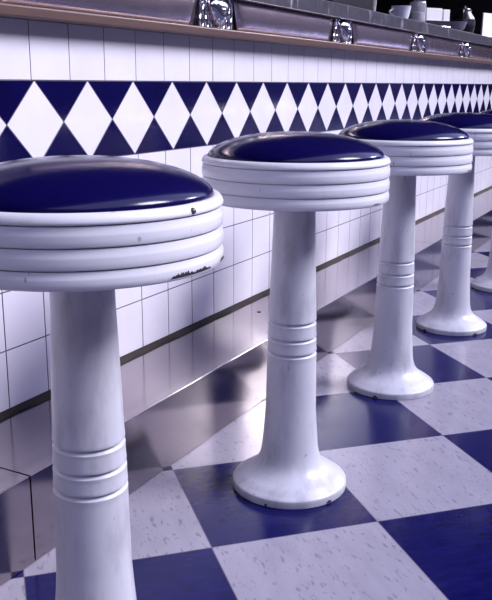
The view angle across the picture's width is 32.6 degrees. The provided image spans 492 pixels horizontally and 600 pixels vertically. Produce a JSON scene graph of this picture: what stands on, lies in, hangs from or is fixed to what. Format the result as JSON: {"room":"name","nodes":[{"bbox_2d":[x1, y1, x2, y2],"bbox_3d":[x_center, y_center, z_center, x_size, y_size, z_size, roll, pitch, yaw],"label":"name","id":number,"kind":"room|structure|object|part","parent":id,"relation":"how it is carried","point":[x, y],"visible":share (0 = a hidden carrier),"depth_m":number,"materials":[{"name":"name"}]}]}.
{"room":"diner","nodes":[
{"label":"diner","id":0,"kind":"room"},
{"bbox_2d":[0,239,491,599],"bbox_3d":[1.145,-0.021,3.229,7.200,0.050,10.400,8,16,27],"label":"floor","id":1,"kind":"structure","parent":0,"point":[411,519],"depth_m":1.54,"materials":[{"name":"tile"}]},
{"bbox_2d":[0,468,34,585],"bbox_3d":[-0.859,0.535,0.619,0.211,0.150,1.807,8,16,27],"label":"step","id":2,"kind":"structure","parent":1,"relation":"on","point":[16,530],"depth_m":1.31,"materials":[{"name":"silver metal"}]},
{"bbox_2d":[0,155,223,599],"bbox_3d":[-0.193,0.164,1.034,0.333,0.671,0.332,8,16,27],"label":"bar stool","id":3,"kind":"object","parent":1,"relation":"on","point":[78,230],"visible":1,"depth_m":0.91,"materials":[{"name":"white metal"}]},
{"bbox_2d":[0,155,213,212],"bbox_3d":[-0.192,-0.139,0.956,0.310,0.046,0.310,8,16,27],"label":"seat cushion","id":4,"kind":"object","parent":3,"relation":"on","point":[63,183],"depth_m":0.86,"materials":[{"name":"blue leather"}]},
{"bbox_2d":[0,241,433,559],"bbox_3d":[0.103,0.087,2.375,0.211,0.153,2.289,8,16,27],"label":"baseboard","id":5,"kind":"structure","parent":1,"relation":"on","point":[177,394],"depth_m":1.84,"materials":[{"name":"silver metal"}]},
{"bbox_2d":[202,131,390,508],"bbox_3d":[0.086,0.030,1.559,0.332,0.671,0.332,-10,18,-36],"label":"bar stool","id":6,"kind":"object","parent":1,"relation":"on","point":[294,175],"visible":0.98,"depth_m":1.50,"materials":[{"name":"white metal"}]},
{"bbox_2d":[208,131,383,162],"bbox_3d":[0.088,-0.273,1.481,0.310,0.046,0.310,13,19,41],"label":"seat cushion","id":7,"kind":"object","parent":6,"relation":"on","point":[279,146],"depth_m":1.38,"materials":[{"name":"blue leather"}]},
{"bbox_2d":[338,119,473,399],"bbox_3d":[0.375,-0.106,2.093,0.333,0.671,0.332,8,16,27],"label":"bar stool","id":8,"kind":"object","parent":1,"relation":"on","point":[414,148],"visible":0.92,"depth_m":2.05,"materials":[{"name":"white metal"}]},
{"bbox_2d":[338,119,468,140],"bbox_3d":[0.376,-0.409,2.015,0.310,0.046,0.310,-9,17,-31],"label":"seat cushion","id":9,"kind":"object","parent":8,"relation":"on","point":[390,129],"depth_m":1.91,"materials":[{"name":"blue leather"}]},
{"bbox_2d":[415,188,491,279],"bbox_3d":[1.180,-0.411,4.339,0.211,0.150,2.293,8,16,27],"label":"step","id":10,"kind":"structure","parent":1,"relation":"on","point":[429,230],"depth_m":3.90,"materials":[{"name":"silver metal"}]},
{"bbox_2d":[416,112,491,335],"bbox_3d":[0.660,-0.240,2.622,0.332,0.671,0.332,3,15,9],"label":"bar stool","id":11,"kind":"object","parent":1,"relation":"on","point":[451,314],"visible":0.84,"depth_m":2.60,"materials":[{"name":"white metal"}]},
{"bbox_2d":[419,112,491,128],"bbox_3d":[0.662,-0.543,2.544,0.310,0.046,0.310,-4,15,-17],"label":"seat cushion","id":12,"kind":"object","parent":11,"relation":"on","point":[461,120],"depth_m":2.44,"materials":[{"name":"blue leather"}]},
{"bbox_2d":[471,109,491,292],"bbox_3d":[0.980,-0.376,3.153,0.332,0.671,0.332,-4,15,-14],"label":"bar stool","id":13,"kind":"object","parent":1,"relation":"on","point":[483,282],"visible":0.49,"depth_m":3.19,"materials":[{"name":"white metal"}]},
{"bbox_2d":[479,109,491,113],"bbox_3d":[0.981,-0.678,3.075,0.310,0.046,0.310,0,14,-2],"label":"seat cushion","id":14,"kind":"object","parent":13,"relation":"on","point":[487,111],"depth_m":3.05,"materials":[{"name":"blue leather"}]},
{"bbox_2d":[0,18,491,412],"bbox_3d":[0.746,-0.665,3.759,0.090,0.930,8.220,8,16,27],"label":"wall","id":15,"kind":"structure","parent":0,"point":[66,89],"depth_m":2.02,"materials":[{"name":"white tile"}]},
{"bbox_2d":[197,0,232,29],"bbox_3d":[-0.063,-0.685,2.005,0.034,0.071,0.160,8,16,27],"label":"bracket","id":16,"kind":"object","parent":15,"relation":"attached to","point":[210,13],"visible":1,"depth_m":1.98,"materials":[{"name":"silver metal"}]},
{"bbox_2d":[0,3,491,64],"bbox_3d":[0.802,-1.049,3.628,0.048,0.019,8.051,8,16,27],"label":"trim","id":17,"kind":"structure","parent":15,"relation":"attached to","point":[11,11],"depth_m":1.87,"materials":[{"name":"brown wood"}]},
{"bbox_2d":[0,186,491,419],"bbox_3d":[0.788,-0.360,3.811,0.019,0.009,8.051,8,16,27],"label":"trim","id":18,"kind":"structure","parent":15,"relation":"attached to","point":[39,398],"depth_m":2.11,"materials":[{"name":"black"}]},
{"bbox_2d":[192,0,485,57],"bbox_3d":[0.797,-1.097,3.619,0.016,0.073,8.051,8,16,27],"label":"trim","id":19,"kind":"structure","parent":15,"relation":"attached to","point":[195,14],"depth_m":2.10,"materials":[{"name":"grey metal"}]},
{"bbox_2d":[331,18,352,43],"bbox_3d":[0.320,-0.863,2.702,0.034,0.071,0.160,8,16,27],"label":"bracket","id":20,"kind":"object","parent":15,"relation":"attached to","point":[341,29],"visible":1,"depth_m":2.67,"materials":[{"name":"silver metal"}]},
{"bbox_2d":[239,0,491,46],"bbox_3d":[0.553,-1.185,3.730,0.618,0.045,8.051,8,16,27],"label":"countertop","id":21,"kind":"structure","parent":15,"relation":"on","point":[318,7],"depth_m":2.86,"materials":[{"name":"grey metal"}]},
{"bbox_2d":[0,0,196,24],"bbox_3d":[-0.266,-0.596,1.654,0.010,0.071,0.660,8,16,27],"label":"apron panel","id":22,"kind":"object","parent":21,"relation":"attached to","point":[170,11],"visible":0.88,"depth_m":1.71,"materials":[{"name":"metal"}]},
{"bbox_2d":[233,0,333,40],"bbox_3d":[0.120,-0.775,2.358,0.010,0.071,0.645,8,16,27],"label":"apron panel","id":23,"kind":"object","parent":21,"relation":"attached to","point":[249,17],"visible":0.95,"depth_m":2.30,"materials":[{"name":"metal"}]},
{"bbox_2d":[327,0,372,10],"bbox_3d":[0.280,-1.019,2.865,0.188,0.062,0.388,8,16,27],"label":"tray","id":24,"kind":"object","parent":21,"relation":"on","point":[365,4],"visible":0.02,"depth_m":2.87,"materials":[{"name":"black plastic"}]},
{"bbox_2d":[373,0,376,10],"bbox_3d":[0.480,-1.171,3.301,0.074,0.139,0.074,8,16,27],"label":"drinking glass","id":25,"kind":"object","parent":21,"relation":"on","point":[374,1],"visible":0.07,"depth_m":3.28,"materials":[{"name":"white"}]},
{"bbox_2d":[352,21,412,50],"bbox_3d":[0.506,-0.954,3.062,0.010,0.071,0.660,8,16,27],"label":"apron panel","id":26,"kind":"object","parent":21,"relation":"attached to","point":[364,34],"visible":0.96,"depth_m":3.01,"materials":[{"name":"metal"}]},
{"bbox_2d":[389,5,410,17],"bbox_3d":[0.599,-1.119,3.282,0.090,0.050,0.080,2,15,6],"label":"mug","id":27,"kind":"object","parent":21,"relation":"on","point":[403,11],"visible":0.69,"depth_m":3.25,"materials":[{"name":"white ceramic"}]},
{"bbox_2d":[409,0,426,21],"bbox_3d":[0.705,-1.196,3.458,0.070,0.113,0.070,8,16,27],"label":"jar","id":28,"kind":"object","parent":21,"relation":"on","point":[418,7],"visible":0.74,"depth_m":3.43,"materials":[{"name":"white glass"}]},
{"bbox_2d":[425,8,450,27],"bbox_3d":[0.829,-1.239,3.700,0.136,0.078,0.056,-7,16,-26],"label":"napkin holder","id":29,"kind":"object","parent":21,"relation":"on","point":[436,16],"visible":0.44,"depth_m":3.68,"materials":[{"name":"silver metal"}]},
{"bbox_3d":[0.829,-1.214,3.706,0.136,0.027,0.056,-7,16,-26],"label":"frame","id":30,"kind":"part","parent":29,"relation":"part of","materials":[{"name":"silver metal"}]},
{"bbox_2d":[425,35,460,56],"bbox_3d":[0.879,-1.127,3.742,0.010,0.071,0.590,8,16,27],"label":"apron panel","id":31,"kind":"object","parent":21,"relation":"attached to","point":[433,44],"visible":0.95,"depth_m":3.70,"materials":[{"name":"metal"}]},
{"bbox_2d":[450,21,466,30],"bbox_3d":[0.971,-1.293,3.983,0.148,0.041,0.148,8,16,27],"label":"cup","id":32,"kind":"object","parent":21,"relation":"on","point":[458,25],"visible":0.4,"depth_m":3.92,"materials":[{"name":"grey ceramic"}]},
{"bbox_2d":[452,6,475,32],"bbox_3d":[1.082,-1.385,4.158,0.114,0.134,0.136,-4,15,-16],"label":"coffee pot","id":33,"kind":"object","parent":21,"relation":"on","point":[465,14],"visible":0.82,"depth_m":4.13,"materials":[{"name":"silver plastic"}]},
{"bbox_3d":[1.059,-1.379,4.108,0.011,0.080,0.063,5,15,17],"label":"handle","id":34,"kind":"part","parent":33,"relation":"part of","materials":[{"name":"black plastic"}]},
{"bbox_2d":[469,43,491,60],"bbox_3d":[1.237,-1.293,4.395,0.010,0.071,0.595,8,16,27],"label":"apron panel","id":35,"kind":"object","parent":21,"relation":"attached to","point":[477,51],"visible":0.94,"depth_m":4.34,"materials":[{"name":"metal"}]},
{"bbox_2d":[481,13,491,36],"bbox_3d":[1.327,-1.503,4.622,0.120,0.135,0.050,-12,19,-40],"label":"menu stand","id":36,"kind":"object","parent":21,"relation":"on","point":[486,30],"visible":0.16,"depth_m":4.61,"materials":[{"name":"white paper"}]},
{"bbox_2d":[411,33,425,51],"bbox_3d":[0.709,-1.043,3.413,0.034,0.071,0.160,8,16,27],"label":"bracket","id":37,"kind":"object","parent":15,"relation":"attached to","point":[418,40],"visible":0.98,"depth_m":3.38,"materials":[{"name":"silver metal"}]},
{"bbox_2d":[459,41,470,57],"bbox_3d":[1.066,-1.209,4.063,0.034,0.071,0.160,8,16,27],"label":"bracket","id":38,"kind":"object","parent":15,"relation":"attached to","point":[465,47],"visible":0.98,"depth_m":4.03,"materials":[{"name":"silver metal"}]},
{"bbox_2d":[376,0,491,34],"bbox_3d":[2.467,-2.605,7.981,4.200,2.600,0.100,8,16,27],"label":"wall","id":39,"kind":"structure","parent":0,"point":[478,7],"depth_m":8.12,"materials":[{"name":"black paint"}]}
]}

